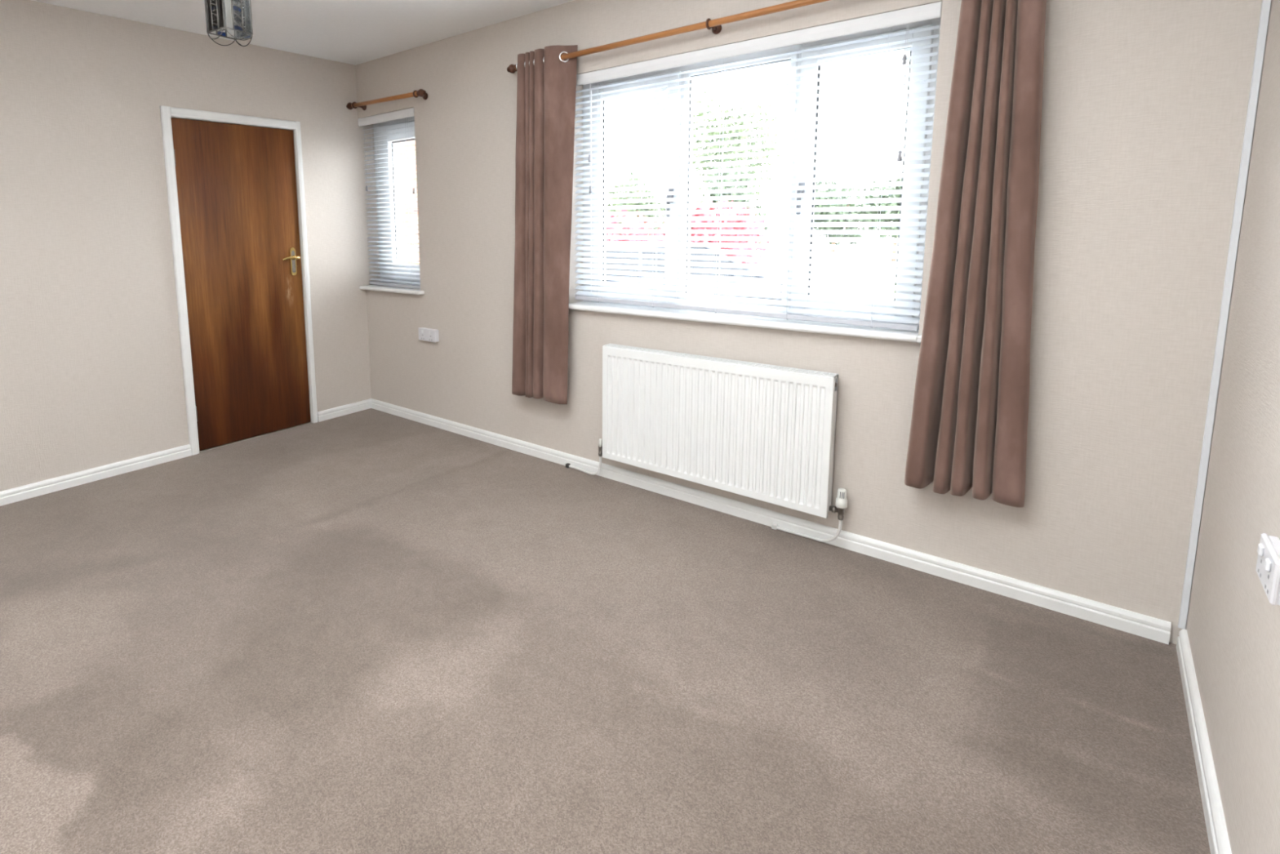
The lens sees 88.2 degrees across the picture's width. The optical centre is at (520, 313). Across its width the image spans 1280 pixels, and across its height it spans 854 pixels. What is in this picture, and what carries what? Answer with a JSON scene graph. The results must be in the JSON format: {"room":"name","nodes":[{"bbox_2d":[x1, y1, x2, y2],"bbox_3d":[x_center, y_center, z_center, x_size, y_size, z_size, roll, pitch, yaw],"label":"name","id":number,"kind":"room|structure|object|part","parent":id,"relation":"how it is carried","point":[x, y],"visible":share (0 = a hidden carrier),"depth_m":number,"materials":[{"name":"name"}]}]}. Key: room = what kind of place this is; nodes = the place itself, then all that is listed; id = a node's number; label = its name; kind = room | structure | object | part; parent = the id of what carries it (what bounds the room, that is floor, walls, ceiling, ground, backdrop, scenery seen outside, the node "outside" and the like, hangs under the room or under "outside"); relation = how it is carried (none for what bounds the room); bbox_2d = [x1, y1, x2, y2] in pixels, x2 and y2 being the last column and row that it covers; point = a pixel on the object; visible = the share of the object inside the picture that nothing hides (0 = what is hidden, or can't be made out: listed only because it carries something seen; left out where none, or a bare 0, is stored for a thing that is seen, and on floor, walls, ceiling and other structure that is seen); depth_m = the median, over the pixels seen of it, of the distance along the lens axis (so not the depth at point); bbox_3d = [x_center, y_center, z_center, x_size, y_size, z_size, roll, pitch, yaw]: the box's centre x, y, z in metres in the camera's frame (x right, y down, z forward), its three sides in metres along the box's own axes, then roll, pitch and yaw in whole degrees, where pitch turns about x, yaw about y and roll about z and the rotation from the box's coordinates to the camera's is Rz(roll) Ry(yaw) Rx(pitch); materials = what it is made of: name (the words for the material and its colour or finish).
{"room":"empty living room","nodes":[
{"label":"empty living room","id":0,"kind":"room"},
{"bbox_2d":[0,0,380,491],"bbox_3d":[-2.376,-0.322,3.452,0.120,2.478,4.080,6,11,41],"label":"wall","id":1,"kind":"structure","parent":0,"point":[91,375],"depth_m":3.54,"materials":[{"name":"beige paint"}]},
{"bbox_2d":[0,444,191,506],"bbox_3d":[-2.828,0.965,2.992,0.018,0.069,2.512,6,11,41],"label":"baseboard","id":2,"kind":"structure","parent":1,"relation":"attached to","point":[58,483],"depth_m":3.53,"materials":[{"name":"white paint"}]},
{"bbox_2d":[160,106,318,455],"bbox_3d":[-1.734,-0.203,4.111,0.120,2.043,0.858,6,11,41],"label":"door","id":3,"kind":"structure","parent":1,"relation":"in","point":[235,188],"depth_m":4.08,"materials":[{"name":"brown wood"}]},
{"bbox_3d":[-1.992,-0.156,3.803,0.018,2.042,0.050,6,11,41],"label":"architrave","id":4,"kind":"part","parent":3,"relation":"part of","materials":[{"name":"white paint"}]},
{"bbox_3d":[-1.734,-1.190,3.970,0.018,0.050,0.772,6,11,41],"label":"architrave","id":5,"kind":"part","parent":3,"relation":"part of","materials":[{"name":"white paint"}]},
{"bbox_3d":[-1.523,-0.365,4.284,0.059,0.032,0.121,6,11,41],"label":"lever","id":6,"kind":"part","parent":3,"relation":"part of","materials":[{"name":"gold metal"}]},
{"bbox_3d":[-1.520,-0.346,4.338,0.007,0.188,0.040,6,11,41],"label":"handle plate","id":7,"kind":"part","parent":3,"relation":"part of","materials":[{"name":"gold metal"}]},
{"bbox_3d":[-1.517,-0.345,4.336,0.004,0.150,0.025,6,11,41],"label":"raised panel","id":8,"kind":"part","parent":3,"relation":"part of","materials":[{"name":"gold metal"}]},
{"bbox_3d":[-1.451,-0.248,4.405,0.018,2.042,0.036,6,11,41],"label":"architrave","id":9,"kind":"part","parent":3,"relation":"part of","materials":[{"name":"white paint"}]},
{"bbox_2d":[317,398,371,422],"bbox_3d":[-1.271,0.702,4.725,0.018,0.069,0.458,6,11,41],"label":"baseboard","id":10,"kind":"structure","parent":1,"relation":"attached to","point":[350,408],"depth_m":4.70,"materials":[{"name":"white paint"}]},
{"bbox_2d":[199,422,311,452],"bbox_3d":[-0.765,1.170,2.095,4.558,0.148,4.280,6,11,41],"label":"floor","id":11,"kind":"structure","parent":0,"point":[308,422],"depth_m":4.24,"materials":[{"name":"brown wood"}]},
{"bbox_2d":[31,0,574,65],"bbox_3d":[-0.803,-1.419,1.736,4.558,0.120,4.280,6,11,41],"label":"ceiling","id":12,"kind":"structure","parent":0,"point":[351,32],"depth_m":3.53,"materials":[{"name":"white paint"}]},
{"bbox_2d":[204,0,253,46],"bbox_3d":[-1.016,-1.182,2.235,0.115,0.479,0.115,4,10,34],"label":"pendant lantern","id":13,"kind":"object","parent":12,"relation":"hanging from","point":[242,27],"visible":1,"depth_m":2.24,"materials":[{"name":"clear glass"}]},
{"bbox_3d":[-1.072,-1.083,2.224,0.031,0.219,0.002,5,10,34],"label":"glass pane","id":14,"kind":"part","parent":13,"relation":"part of","materials":[{"name":"clear glass"}]},
{"bbox_3d":[-1.017,-1.079,2.187,0.031,0.219,0.002,5,10,34],"label":"glass pane","id":15,"kind":"part","parent":13,"relation":"part of","materials":[{"name":"clear glass"}]},
{"bbox_3d":[-1.013,-1.096,2.309,0.031,0.219,0.005,6,11,41],"label":"glass pane","id":16,"kind":"part","parent":13,"relation":"part of","materials":[{"name":"clear glass"}]},
{"bbox_3d":[-0.982,-0.968,2.309,0.104,0.030,0.004,5,10,34],"label":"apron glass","id":17,"kind":"part","parent":13,"relation":"part of","materials":[{"name":"clear glass"}]},
{"bbox_3d":[-0.958,-1.091,2.271,0.031,0.219,0.005,6,11,41],"label":"glass pane","id":18,"kind":"part","parent":13,"relation":"part of","materials":[{"name":"clear glass"}]},
{"bbox_2d":[0,408,1210,853],"bbox_3d":[-0.782,1.098,2.066,4.318,0.001,3.830,6,11,41],"label":"floor","id":19,"kind":"structure","parent":0,"point":[371,630],"depth_m":1.95,"materials":[{"name":"carpet"}]},
{"bbox_2d":[355,0,1271,644],"bbox_3d":[0.554,-0.358,3.404,4.318,2.478,0.250,6,11,41],"label":"wall","id":20,"kind":"structure","parent":0,"point":[1145,102],"depth_m":2.25,"materials":[{"name":"beige paint"}]},
{"bbox_2d":[346,88,427,110],"bbox_3d":[-0.883,-1.409,4.296,0.835,0.066,0.104,6,11,41],"label":"pole","id":21,"kind":"object","parent":20,"relation":"attached to","point":[422,93],"visible":1,"depth_m":4.23,"materials":[{"name":"brown wood"}]},
{"bbox_3d":[-0.608,-1.376,4.112,0.044,0.043,0.018,6,11,41],"label":"wall plate","id":22,"kind":"part","parent":21,"relation":"part of","materials":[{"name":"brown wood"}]},
{"bbox_2d":[359,284,424,294],"bbox_3d":[-0.864,-0.171,4.585,0.666,0.025,0.186,6,11,41],"label":"window sill","id":23,"kind":"structure","parent":20,"relation":"attached to","point":[371,287],"depth_m":4.51,"materials":[{"name":"white paint"}]},
{"bbox_2d":[373,116,420,285],"bbox_3d":[-0.815,-0.785,4.603,0.620,1.197,0.090,6,11,41],"label":"window","id":24,"kind":"structure","parent":20,"relation":"in","point":[411,118],"depth_m":4.63,"materials":[{"name":"glass"}]},
{"bbox_2d":[358,107,420,288],"bbox_3d":[-0.895,-0.773,4.513,0.618,1.189,0.066,6,11,41],"label":"blind","id":25,"kind":"object","parent":24,"relation":"attached to","point":[408,113],"visible":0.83,"depth_m":4.52,"materials":[{"name":"white plastic"}]},
{"bbox_3d":[-1.029,-0.782,4.647,0.006,1.148,0.038,6,11,41],"label":"ladder cord","id":26,"kind":"part","parent":25,"relation":"part of","materials":[{"name":"white fabric"}]},
{"bbox_3d":[-0.879,-0.202,4.600,0.604,0.021,0.036,7,11,41],"label":"rail","id":27,"kind":"part","parent":25,"relation":"part of","materials":[{"name":"white plastic"}]},
{"bbox_3d":[-0.745,-0.750,4.397,0.006,1.152,0.038,6,11,41],"label":"ladder cord","id":28,"kind":"part","parent":25,"relation":"part of","materials":[{"name":"white fabric"}]},
{"bbox_3d":[-0.767,-0.775,4.555,0.371,0.879,0.006,6,11,41],"label":"pane","id":29,"kind":"part","parent":24,"relation":"part of","materials":[{"name":"clear glass"}]},
{"bbox_2d":[418,327,439,342],"bbox_3d":[-0.616,0.143,4.334,0.172,0.084,0.042,6,11,41],"label":"double socket","id":30,"kind":"object","parent":20,"relation":"attached to","point":[430,335],"visible":1,"depth_m":4.31,"materials":[{"name":"white plastic"}]},
{"bbox_2d":[506,0,831,73],"bbox_3d":[0.883,-1.230,2.737,2.500,0.051,0.104,6,11,41],"label":"pole","id":31,"kind":"object","parent":20,"relation":"attached to","point":[715,24],"visible":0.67,"depth_m":2.81,"materials":[{"name":"brown wood"}]},
{"bbox_2d":[511,44,577,404],"bbox_3d":[0.119,-0.443,3.513,0.427,1.863,0.113,6,11,41],"label":"curtain","id":32,"kind":"object","parent":31,"relation":"hanging from","point":[546,82],"visible":1,"depth_m":3.46,"materials":[{"name":"brown fabric"}]},
{"bbox_3d":[0.851,-1.238,2.822,0.044,0.043,0.018,6,11,41],"label":"wall plate","id":33,"kind":"part","parent":31,"relation":"part of","materials":[{"name":"brown wood"}]},
{"bbox_2d":[904,0,1046,506],"bbox_3d":[1.580,-0.280,2.215,0.358,1.874,0.138,6,11,41],"label":"curtain","id":34,"kind":"object","parent":31,"relation":"hanging from","point":[969,427],"visible":1,"depth_m":2.20,"materials":[{"name":"brown fabric"}]},
{"bbox_2d":[564,343,847,542],"bbox_3d":[0.777,0.558,3.105,1.474,0.739,0.098,6,11,41],"label":"radiator","id":35,"kind":"object","parent":20,"relation":"attached to","point":[762,432],"visible":1,"depth_m":2.90,"materials":[{"name":"white metal"}]},
{"bbox_2d":[603,343,837,377],"bbox_3d":[0.853,0.207,2.964,1.102,0.008,0.062,6,11,41],"label":"grille","id":36,"kind":"object","parent":35,"relation":"attached to","point":[787,371],"depth_m":2.91,"materials":[{"name":"white metal"}]},
{"bbox_3d":[1.270,0.531,2.644,0.004,0.573,0.060,6,11,41],"label":"panel","id":37,"kind":"part","parent":35,"relation":"part of","materials":[{"name":"white metal"}]},
{"bbox_3d":[0.878,0.496,3.026,1.100,0.582,0.010,6,11,41],"label":"panel","id":38,"kind":"part","parent":35,"relation":"part of","materials":[{"name":"white metal"}]},
{"bbox_2d":[568,301,921,342],"bbox_3d":[0.909,0.020,3.030,1.720,0.026,0.173,6,11,41],"label":"window sill","id":39,"kind":"structure","parent":20,"relation":"attached to","point":[899,335],"depth_m":2.86,"materials":[{"name":"white paint"}]},
{"bbox_2d":[582,17,941,324],"bbox_3d":[0.964,-0.591,3.012,1.655,1.197,0.123,6,11,41],"label":"window","id":40,"kind":"structure","parent":20,"relation":"in","point":[935,22],"depth_m":2.78,"materials":[{"name":"white plastic"}]},
{"bbox_3d":[0.589,-0.629,3.347,0.513,1.108,0.048,6,11,41],"label":"sash","id":41,"kind":"part","parent":40,"relation":"part of","materials":[{"name":"white plastic"}]},
{"bbox_3d":[0.730,-0.542,3.174,0.024,0.140,0.040,6,11,41],"label":"handle","id":42,"kind":"part","parent":40,"relation":"part of","materials":[{"name":"grey plastic"}]},
{"bbox_2d":[574,1,942,330],"bbox_3d":[0.900,-0.583,2.930,1.639,1.185,0.066,6,11,41],"label":"blind","id":43,"kind":"object","parent":40,"relation":"attached to","point":[931,11],"visible":0.91,"depth_m":2.79,"materials":[{"name":"white plastic"}]},
{"bbox_3d":[0.359,-1.007,3.326,0.003,0.381,0.013,6,11,41],"label":"pull cord","id":44,"kind":"part","parent":43,"relation":"part of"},
{"bbox_3d":[0.364,-0.928,3.333,0.003,0.540,0.013,6,11,41],"label":"pull cord","id":45,"kind":"part","parent":43,"relation":"part of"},
{"bbox_3d":[0.414,-0.632,3.374,0.006,1.137,0.038,6,11,41],"label":"ladder cord","id":46,"kind":"part","parent":43,"relation":"part of","materials":[{"name":"white fabric"}]},
{"bbox_3d":[0.660,-0.604,3.156,0.006,1.140,0.038,6,11,41],"label":"ladder cord","id":47,"kind":"part","parent":43,"relation":"part of","materials":[{"name":"white fabric"}]},
{"bbox_3d":[0.907,-0.577,2.939,0.006,1.142,0.038,6,11,41],"label":"ladder cord","id":48,"kind":"part","parent":43,"relation":"part of","materials":[{"name":"white fabric"}]},
{"bbox_3d":[0.916,-0.016,3.016,1.625,0.021,0.036,7,11,41],"label":"rail","id":49,"kind":"part","parent":43,"relation":"part of","materials":[{"name":"white plastic"}]},
{"bbox_3d":[1.150,-0.549,2.725,0.006,1.145,0.038,6,11,41],"label":"ladder cord","id":50,"kind":"part","parent":43,"relation":"part of","materials":[{"name":"white fabric"}]},
{"bbox_3d":[1.397,-0.521,2.507,0.006,1.148,0.038,6,11,41],"label":"ladder cord","id":51,"kind":"part","parent":43,"relation":"part of","materials":[{"name":"white fabric"}]},
{"bbox_3d":[1.420,-0.844,2.397,0.003,0.480,0.014,6,11,41],"label":"pull cord","id":52,"kind":"part","parent":43,"relation":"part of","materials":[{"name":"white fabric"}]},
{"bbox_3d":[1.192,-0.492,2.766,0.024,0.140,0.040,6,11,41],"label":"handle","id":53,"kind":"part","parent":40,"relation":"part of","materials":[{"name":"grey plastic"}]},
{"bbox_3d":[1.377,-0.544,2.652,0.471,1.108,0.048,6,11,41],"label":"sash","id":54,"kind":"part","parent":40,"relation":"part of","materials":[{"name":"white plastic"}]},
{"bbox_2d":[370,398,1171,644],"bbox_3d":[0.470,0.848,3.482,4.284,0.069,0.018,6,11,41],"label":"baseboard","id":55,"kind":"structure","parent":20,"relation":"attached to","point":[1157,629],"depth_m":2.67,"materials":[{"name":"white paint"}]},
{"bbox_2d":[1177,0,1271,629],"bbox_3d":[2.074,-0.202,1.886,0.016,2.416,0.012,6,11,41],"label":"trim","id":56,"kind":"structure","parent":20,"relation":"attached to","point":[1266,4],"depth_m":1.91,"materials":[{"name":"white paint"}]},
{"bbox_2d":[1186,0,1279,853],"bbox_3d":[0.942,0.035,0.526,0.120,2.478,4.080,6,11,41],"label":"wall","id":57,"kind":"structure","parent":0,"point":[1233,627],"depth_m":1.53,"materials":[{"name":"beige paint"}]},
{"bbox_2d":[1176,628,1231,853],"bbox_3d":[0.817,1.238,0.636,0.018,0.069,3.808,6,11,41],"label":"baseboard","id":58,"kind":"structure","parent":57,"relation":"attached to","point":[1215,824],"depth_m":1.58,"materials":[{"name":"white paint"}]},
{"bbox_2d":[1255,533,1279,605],"bbox_3d":[1.388,0.471,1.198,0.029,0.080,0.150,6,11,41],"label":"double socket","id":59,"kind":"object","parent":57,"relation":"attached to","point":[1268,564],"visible":1,"depth_m":1.18,"materials":[{"name":"white plastic"}]},
{"bbox_2d":[1257,542,1264,555],"bbox_3d":[1.404,0.448,1.230,0.007,0.021,0.020,6,11,41],"label":"rocker switch","id":60,"kind":"object","parent":59,"relation":"attached to","point":[1260,550],"depth_m":1.23,"materials":[{"name":"white plastic"}]},
{"bbox_2d":[1264,557,1271,571],"bbox_3d":[1.356,0.456,1.176,0.007,0.021,0.020,6,11,41],"label":"rocker switch","id":61,"kind":"object","parent":59,"relation":"attached to","point":[1268,562],"depth_m":1.17,"materials":[{"name":"white plastic"}]},
{"label":"outside","id":62,"kind":"structure","parent":0,"visible":0},
{"bbox_3d":[23.870,-3.018,32.792,80.000,0.300,74.740,6,11,41],"label":"driveway","id":63,"kind":"object","parent":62,"visible":0},
{"bbox_2d":[605,208,660,241],"bbox_3d":[1.485,-1.002,12.288,2.387,1.994,1.837,3,9,27],"label":"shrub","id":64,"kind":"object","parent":63,"relation":"on","point":[623,210],"visible":0.07,"depth_m":11.75,"materials":[{"name":"pink plant"}]},
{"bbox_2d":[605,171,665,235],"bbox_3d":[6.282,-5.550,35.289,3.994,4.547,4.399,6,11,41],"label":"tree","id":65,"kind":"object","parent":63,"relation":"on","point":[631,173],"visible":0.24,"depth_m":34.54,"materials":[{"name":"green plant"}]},
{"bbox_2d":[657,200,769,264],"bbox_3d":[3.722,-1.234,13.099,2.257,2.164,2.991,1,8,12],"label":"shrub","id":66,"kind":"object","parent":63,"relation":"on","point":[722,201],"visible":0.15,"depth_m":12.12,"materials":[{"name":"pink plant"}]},
{"bbox_2d":[605,240,826,298],"bbox_3d":[2.393,-0.380,9.841,4.020,1.400,1.790,-1,8,0],"label":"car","id":67,"kind":"object","parent":63,"relation":"on","point":[606,246],"visible":0.02,"depth_m":9.08,"materials":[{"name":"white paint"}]},
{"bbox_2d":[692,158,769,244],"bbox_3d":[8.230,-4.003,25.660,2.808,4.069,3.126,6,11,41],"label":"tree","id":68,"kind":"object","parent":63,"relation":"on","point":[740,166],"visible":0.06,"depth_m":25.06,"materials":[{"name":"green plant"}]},
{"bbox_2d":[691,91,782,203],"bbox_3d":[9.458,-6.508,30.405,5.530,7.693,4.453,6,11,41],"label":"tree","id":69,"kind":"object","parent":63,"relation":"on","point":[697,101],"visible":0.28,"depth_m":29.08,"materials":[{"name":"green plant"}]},
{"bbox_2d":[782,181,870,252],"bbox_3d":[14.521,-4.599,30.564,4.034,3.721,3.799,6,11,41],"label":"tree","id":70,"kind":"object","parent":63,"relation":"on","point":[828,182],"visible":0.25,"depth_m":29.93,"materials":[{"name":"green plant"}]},
{"bbox_2d":[848,177,902,262],"bbox_3d":[14.623,-3.690,24.899,3.825,3.472,3.874,6,11,41],"label":"tree","id":71,"kind":"object","parent":63,"relation":"on","point":[899,180],"visible":0.2,"depth_m":24.43,"materials":[{"name":"green plant"}]},
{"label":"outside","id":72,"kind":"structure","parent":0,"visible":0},
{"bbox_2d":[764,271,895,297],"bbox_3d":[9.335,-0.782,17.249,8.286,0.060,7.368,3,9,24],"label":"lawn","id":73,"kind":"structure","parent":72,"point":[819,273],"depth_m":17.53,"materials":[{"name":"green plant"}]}
]}

